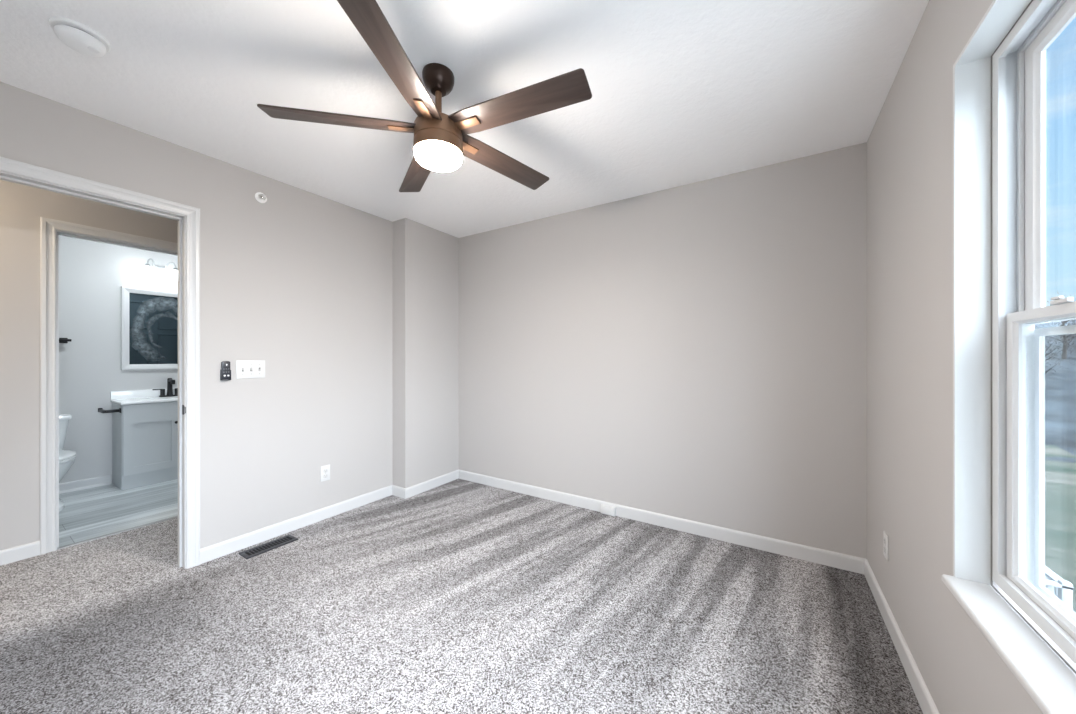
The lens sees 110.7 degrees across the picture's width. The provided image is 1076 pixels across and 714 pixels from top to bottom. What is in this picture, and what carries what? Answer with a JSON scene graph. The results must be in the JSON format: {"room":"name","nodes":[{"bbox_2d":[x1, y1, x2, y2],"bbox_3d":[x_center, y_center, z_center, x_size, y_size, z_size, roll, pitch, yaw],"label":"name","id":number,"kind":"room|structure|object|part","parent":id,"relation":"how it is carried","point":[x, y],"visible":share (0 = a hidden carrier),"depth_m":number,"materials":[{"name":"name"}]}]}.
{"room":"empty bedroom","nodes":[
{"label":"empty bedroom","id":0,"kind":"room"},
{"bbox_2d":[0,180,177,549],"bbox_3d":[-2.855,0.003,2.805,0.117,2.440,4.700,0,0,32],"label":"wall","id":1,"kind":"structure","parent":0,"point":[22,207],"depth_m":2.26,"materials":[{"name":"grey paint"}]},
{"bbox_2d":[0,541,39,565],"bbox_3d":[-2.800,1.180,2.771,0.013,0.086,4.700,0,0,32],"label":"baseboard","id":2,"kind":"structure","parent":1,"relation":"attached to","point":[29,550],"depth_m":2.24,"materials":[{"name":"grey paint"}]},
{"bbox_2d":[40,217,177,554],"bbox_3d":[-2.923,0.174,2.699,0.152,2.097,0.842,0,0,32],"label":"door frame","id":3,"kind":"structure","parent":1,"relation":"in","point":[50,229],"depth_m":2.35,"materials":[{"name":"grey paint"}]},
{"bbox_2d":[59,235,177,483],"bbox_3d":[-4.306,0.053,3.483,0.100,2.540,2.900,0,0,32],"label":"wall","id":4,"kind":"structure","parent":0,"point":[92,274],"depth_m":3.54,"materials":[{"name":"grey paint"}]},
{"bbox_2d":[59,338,71,342],"bbox_3d":[-4.428,-0.157,3.126,0.074,0.048,0.624,0,0,32],"label":"towel bar","id":5,"kind":"object","parent":4,"relation":"attached to","point":[61,340],"visible":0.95,"depth_m":3.36,"materials":[{"name":"black metal"}]},
{"bbox_3d":[-4.405,-0.157,3.111,0.018,0.022,0.624,0,0,32],"label":"rail","id":6,"kind":"part","parent":5,"relation":"part of","materials":[{"name":"black metal"}]},
{"bbox_2d":[59,475,110,493],"bbox_3d":[-4.563,1.182,2.959,0.024,0.090,1.538,0,0,32],"label":"baseboard","id":7,"kind":"structure","parent":4,"relation":"attached to","point":[93,482],"depth_m":3.47,"materials":[{"name":"grey paint"}]},
{"bbox_2d":[121,286,177,369],"bbox_3d":[-3.957,-0.292,3.918,0.026,0.830,0.593,0,0,32],"label":"wall mirror","id":8,"kind":"object","parent":4,"relation":"attached to","point":[149,317],"visible":0.63,"depth_m":3.84,"materials":[{"name":"mirror"}]},
{"bbox_2d":[138,258,177,280],"bbox_3d":[-3.913,-0.917,3.860,0.163,0.196,0.342,0,0,32],"label":"vanity light","id":9,"kind":"object","parent":4,"relation":"attached to","point":[146,270],"visible":0.91,"depth_m":3.87,"materials":[{"name":"white glass"}]},
{"bbox_3d":[-3.956,-0.870,3.763,0.132,0.102,0.132,0,0,32],"label":"lamp shade","id":10,"kind":"part","parent":9,"relation":"part of","materials":[{"name":"white glass"}]},
{"bbox_3d":[-3.844,-0.870,3.940,0.132,0.102,0.132,0,0,32],"label":"lamp shade","id":11,"kind":"part","parent":9,"relation":"part of","materials":[{"name":"white glass"}]},
{"bbox_2d":[0,82,391,548],"bbox_3d":[-2.029,0.003,2.284,0.115,2.440,4.700,0,0,32],"label":"wall","id":12,"kind":"structure","parent":0,"point":[298,281],"depth_m":2.49,"materials":[{"name":"grey paint"}]},
{"bbox_2d":[0,157,199,568],"bbox_3d":[-2.297,0.170,1.859,0.150,2.105,0.890,0,0,32],"label":"door frame","id":13,"kind":"structure","parent":12,"relation":"in","point":[188,217],"depth_m":2.16,"materials":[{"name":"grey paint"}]},
{"bbox_3d":[-2.055,0.303,2.157,0.048,0.056,0.005,0,0,32],"label":"strike plate","id":14,"kind":"part","parent":13,"relation":"part of","materials":[{"name":"black metal"}]},
{"bbox_2d":[220,370,230,379],"bbox_3d":[-1.937,0.106,2.304,0.020,0.067,0.049,0,0,32],"label":"cradle","id":15,"kind":"object","parent":12,"relation":"attached to","point":[220,370],"visible":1,"depth_m":2.29,"materials":[{"name":"black plastic"}]},
{"bbox_2d":[221,361,229,379],"bbox_3d":[-1.934,0.077,2.302,0.013,0.115,0.043,0,0,32],"label":"remote control","id":16,"kind":"object","parent":15,"relation":"in","point":[225,365],"visible":1,"depth_m":2.30,"materials":[{"name":"black plastic"}]},
{"bbox_2d":[236,360,264,378],"bbox_3d":[-1.866,0.076,2.419,0.017,0.118,0.160,0,0,32],"label":"light switch","id":17,"kind":"object","parent":12,"relation":"attached to","point":[245,369],"visible":1,"depth_m":2.42,"materials":[{"name":"white plastic"}]},
{"bbox_2d":[255,192,266,202],"bbox_3d":[-1.823,-1.064,2.458,0.048,0.068,0.068,0,0,32],"label":"sprinkler","id":18,"kind":"object","parent":12,"relation":"attached to","point":[260,197],"visible":1,"depth_m":2.46,"materials":[{"name":"white plastic"}]},
{"bbox_2d":[321,465,329,481],"bbox_3d":[-1.616,0.878,2.824,0.008,0.116,0.071,0,0,32],"label":"wall outlet","id":19,"kind":"object","parent":12,"relation":"attached to","point":[325,470],"visible":1,"depth_m":2.82,"materials":[{"name":"white plastic"}]},
{"bbox_2d":[200,469,458,563],"bbox_3d":[-1.829,1.180,2.315,0.191,0.086,3.566,0,0,32],"label":"baseboard","id":20,"kind":"structure","parent":12,"relation":"attached to","point":[220,549],"depth_m":2.74,"materials":[{"name":"grey paint"}]},
{"bbox_2d":[392,218,458,487],"bbox_3d":[-1.055,0.003,3.553,0.178,2.440,0.647,0,0,32],"label":"wall","id":21,"kind":"structure","parent":0,"point":[425,259],"depth_m":3.42,"materials":[{"name":"grey paint"}]},
{"bbox_2d":[0,479,922,713],"bbox_3d":[-1.641,1.283,2.040,6.148,0.120,4.700,0,0,32],"label":"floor","id":22,"kind":"structure","parent":0,"point":[458,596],"depth_m":1.73,"materials":[{"name":"carpet"}]},
{"bbox_2d":[59,414,75,510],"bbox_3d":[-4.085,0.868,3.031,0.744,0.716,0.402,0,0,32],"label":"toilet","id":23,"kind":"object","parent":22,"relation":"on","point":[66,457],"visible":0.26,"depth_m":3.06,"materials":[{"name":"white ceramic"}]},
{"bbox_3d":[-4.312,0.684,3.174,0.196,0.272,0.374,0,0,32],"label":"tank","id":24,"kind":"part","parent":23,"relation":"part of","materials":[{"name":"white ceramic"}]},
{"bbox_3d":[-4.310,0.529,3.173,0.212,0.038,0.402,0,0,32],"label":"tank lid","id":25,"kind":"part","parent":23,"relation":"part of","materials":[{"name":"white ceramic"}]},
{"bbox_3d":[-4.007,0.821,2.982,0.560,0.020,0.374,0,0,32],"label":"seat","id":26,"kind":"part","parent":23,"relation":"part of","materials":[{"name":"white ceramic"}]},
{"bbox_3d":[-4.011,0.798,2.984,0.558,0.024,0.372,0,0,32],"label":"seat lid","id":27,"kind":"part","parent":23,"relation":"part of","materials":[{"name":"white ceramic"}]},
{"bbox_2d":[57,516,177,549],"bbox_3d":[-2.884,1.223,2.674,0.034,0.008,0.712,0,0,32],"label":"threshold","id":28,"kind":"object","parent":22,"relation":"on","point":[110,534],"visible":0.56,"depth_m":2.58,"materials":[{"name":"silver metal"}]},
{"bbox_2d":[110,388,177,489],"bbox_3d":[-3.764,0.777,3.851,0.424,0.900,0.824,0,0,32],"label":"bathroom vanity","id":29,"kind":"object","parent":22,"relation":"on","point":[145,431],"visible":0.52,"depth_m":3.57,"materials":[{"name":"grey paint"}]},
{"bbox_2d":[98,408,120,412],"bbox_3d":[-3.952,0.488,3.427,0.186,0.044,0.117,0,0,32],"label":"toilet paper holder","id":30,"kind":"object","parent":29,"relation":"attached to","point":[100,410],"visible":1,"depth_m":3.39,"materials":[{"name":"black metal"}]},
{"bbox_3d":[-3.888,0.488,3.396,0.024,0.026,0.087,0,0,32],"label":"post","id":31,"kind":"part","parent":30,"relation":"part of","materials":[{"name":"black metal"}]},
{"bbox_2d":[110,388,177,404],"bbox_3d":[-3.770,0.381,3.855,0.408,0.108,0.824,0,0,32],"label":"countertop","id":32,"kind":"structure","parent":29,"relation":"on","point":[127,397],"depth_m":3.69,"materials":[{"name":"white stone"}]},
{"bbox_2d":[152,378,177,396],"bbox_3d":[-3.853,0.313,3.902,0.141,0.196,0.260,0,0,32],"label":"faucet","id":33,"kind":"object","parent":32,"relation":"on","point":[170,382],"visible":0.77,"depth_m":3.91,"materials":[{"name":"black metal"}]},
{"bbox_3d":[-3.935,0.360,3.856,0.038,0.072,0.094,0,0,32],"label":"handle","id":34,"kind":"part","parent":33,"relation":"part of","materials":[{"name":"black metal"}]},
{"bbox_3d":[-3.852,0.305,3.902,0.139,0.181,0.048,0,0,32],"label":"spout","id":35,"kind":"part","parent":33,"relation":"part of","materials":[{"name":"black metal"}]},
{"bbox_3d":[-3.723,0.767,3.591,0.020,0.656,0.392,0,0,32],"label":"cabinet door","id":36,"kind":"part","parent":29,"relation":"part of","materials":[{"name":"grey paint"}]},
{"bbox_2d":[239,534,297,558],"bbox_3d":[-1.738,1.219,2.404,0.120,0.007,0.290,0,0,32],"label":"floor vent","id":37,"kind":"object","parent":22,"relation":"in","point":[276,543],"visible":1,"depth_m":2.39,"materials":[{"name":"grey metal"}]},
{"bbox_2d":[0,0,928,237],"bbox_3d":[-1.614,-1.277,2.022,6.212,0.120,4.900,0,0,32],"label":"ceiling","id":38,"kind":"structure","parent":0,"point":[684,92],"depth_m":1.62,"materials":[{"name":"white paint"}]},
{"bbox_2d":[49,16,109,56],"bbox_3d":[-1.720,-1.191,1.397,0.146,0.052,0.146,0,0,32],"label":"smoke detector","id":39,"kind":"object","parent":38,"relation":"attached to","point":[81,38],"visible":1,"depth_m":1.37,"materials":[{"name":"white plastic"}]},
{"bbox_2d":[257,0,591,191],"bbox_3d":[-0.393,-1.025,1.601,1.279,0.384,1.289,0,0,32],"label":"ceiling fan","id":40,"kind":"object","parent":38,"relation":"hanging from","point":[441,140],"visible":1,"depth_m":1.49,"materials":[{"name":"brown wood"}]},
{"bbox_3d":[-0.797,-0.975,1.525,0.583,0.007,0.122,0,13,-11],"label":"blade","id":41,"kind":"part","parent":40,"relation":"part of","materials":[{"name":"brown wood"}]},
{"bbox_3d":[-0.472,-0.975,1.225,0.122,0.007,0.583,13,1,6],"label":"blade","id":42,"kind":"part","parent":40,"relation":"part of","materials":[{"name":"brown wood"}]},
{"bbox_3d":[-0.613,-0.975,1.927,0.122,0.007,0.583,-15,7,-29],"label":"blade","id":43,"kind":"part","parent":40,"relation":"part of","materials":[{"name":"brown wood"}]},
{"bbox_2d":[414,140,461,171],"bbox_3d":[-0.428,-0.855,1.599,0.202,0.044,0.202,0,0,32],"label":"diffuser","id":44,"kind":"object","parent":40,"relation":"attached to","point":[435,155],"depth_m":1.55,"materials":[{"name":"white glass"}]},
{"bbox_3d":[-0.173,-0.975,1.876,0.122,0.007,0.583,-17,-12,41],"label":"blade","id":45,"kind":"part","parent":40,"relation":"part of","materials":[{"name":"brown wood"}]},
{"bbox_3d":[-0.086,-0.975,1.442,0.583,0.007,0.122,0,-13,25],"label":"blade","id":46,"kind":"part","parent":40,"relation":"part of","materials":[{"name":"brown wood"}]},
{"bbox_2d":[459,142,866,558],"bbox_3d":[0.543,0.003,2.998,3.475,2.440,0.120,0,0,32],"label":"wall","id":47,"kind":"structure","parent":0,"point":[697,351],"depth_m":2.61,"materials":[{"name":"grey paint"}]},
{"bbox_2d":[601,504,615,515],"bbox_3d":[0.546,1.187,2.892,0.118,0.065,0.032,0,0,32],"label":"outlet box","id":48,"kind":"object","parent":47,"relation":"attached to","point":[605,509],"visible":1,"depth_m":2.88,"materials":[{"name":"white plastic"}]},
{"bbox_2d":[459,470,864,573],"bbox_3d":[0.521,1.180,2.933,3.151,0.086,0.013,0,0,32],"label":"baseboard","id":49,"kind":"structure","parent":47,"relation":"attached to","point":[798,551],"depth_m":2.57,"materials":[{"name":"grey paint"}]},
{"bbox_2d":[867,0,1075,713],"bbox_3d":[0.968,0.003,0.551,0.146,2.440,3.806,0,0,32],"label":"wall","id":50,"kind":"structure","parent":0,"point":[910,141],"depth_m":1.31,"materials":[{"name":"grey paint"}]},
{"bbox_2d":[883,531,888,560],"bbox_3d":[1.623,0.877,1.734,0.008,0.116,0.071,0,0,32],"label":"wall outlet","id":51,"kind":"object","parent":50,"relation":"attached to","point":[885,536],"visible":1,"depth_m":1.72,"materials":[{"name":"white plastic"}]},
{"bbox_2d":[864,559,938,713],"bbox_3d":[0.901,1.180,0.594,0.013,0.086,3.566,0,0,32],"label":"baseboard","id":52,"kind":"structure","parent":50,"relation":"attached to","point":[920,689],"depth_m":1.49,"materials":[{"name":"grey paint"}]},
{"bbox_2d":[942,0,1075,713],"bbox_3d":[1.026,-0.098,0.659,0.181,1.530,0.954,0,0,32],"label":"window","id":53,"kind":"structure","parent":50,"relation":"in","point":[999,76],"depth_m":1.01,"materials":[{"name":"grey paint"}]},
{"bbox_3d":[0.991,0.655,0.681,0.098,0.024,0.954,0,0,32],"label":"sill","id":54,"kind":"part","parent":53,"relation":"part of","materials":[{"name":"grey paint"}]},
{"bbox_3d":[1.064,-0.108,0.635,0.073,1.492,0.929,0,0,32],"label":"frame","id":55,"kind":"part","parent":53,"relation":"part of","materials":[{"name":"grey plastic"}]},
{"bbox_3d":[1.055,0.247,0.641,0.024,0.732,0.858,0,0,32],"label":"sash","id":56,"kind":"part","parent":53,"relation":"part of","materials":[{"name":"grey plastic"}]},
{"bbox_3d":[1.083,-0.465,0.623,0.024,0.752,0.906,0,0,32],"label":"sash","id":57,"kind":"part","parent":53,"relation":"part of","materials":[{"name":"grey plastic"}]},
{"label":"outside","id":58,"kind":"structure","parent":0,"visible":0},
{"bbox_2d":[1035,320,1075,462],"bbox_3d":[64.218,-1.130,-1.833,109.402,10.476,96.200,0,0,32],"label":"building","id":59,"kind":"structure","parent":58,"point":[1060,393],"depth_m":20.03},
{"bbox_2d":[1035,291,1075,358],"bbox_3d":[35.995,-2.222,25.393,3.449,4.864,3.363,0,0,-5],"label":"bare tree","id":60,"kind":"object","parent":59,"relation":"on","point":[1066,321],"visible":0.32,"depth_m":25.60,"materials":[{"name":"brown plant"}]},
{"bbox_2d":[1045,335,1075,384],"bbox_3d":[27.690,0.311,20.480,2.608,4.236,3.346,0,0,32],"label":"bare tree","id":61,"kind":"object","parent":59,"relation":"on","point":[1064,348],"visible":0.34,"depth_m":19.73,"materials":[{"name":"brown plant"}]},
{"bbox_2d":[1058,321,1075,359],"bbox_3d":[31.561,-0.670,20.996,3.358,4.509,2.606,0,0,-35],"label":"bare tree","id":62,"kind":"object","parent":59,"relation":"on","point":[1070,321],"visible":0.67,"depth_m":21.89,"materials":[{"name":"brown plant"}]},
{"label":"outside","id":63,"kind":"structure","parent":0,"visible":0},
{"bbox_2d":[1045,445,1075,612],"bbox_3d":[29.326,4.016,-19.673,69.402,0.313,58.000,0,0,32],"label":"ground","id":64,"kind":"structure","parent":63,"point":[1060,477],"depth_m":9.68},
{"bbox_2d":[1045,566,1073,609],"bbox_3d":[7.357,3.667,7.751,2.942,1.013,4.240,0,0,32],"label":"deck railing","id":65,"kind":"object","parent":64,"relation":"on","point":[1064,589],"visible":0.08,"depth_m":5.26,"materials":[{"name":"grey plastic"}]},
{"bbox_3d":[7.369,3.225,7.743,2.912,0.050,4.240,0,0,32],"label":"rail","id":66,"kind":"part","parent":65,"relation":"part of","materials":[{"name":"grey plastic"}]},
{"bbox_3d":[7.446,3.667,5.247,0.100,1.013,0.100,0,0,32],"label":"post","id":67,"kind":"part","parent":65,"relation":"part of","materials":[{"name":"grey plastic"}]}
]}

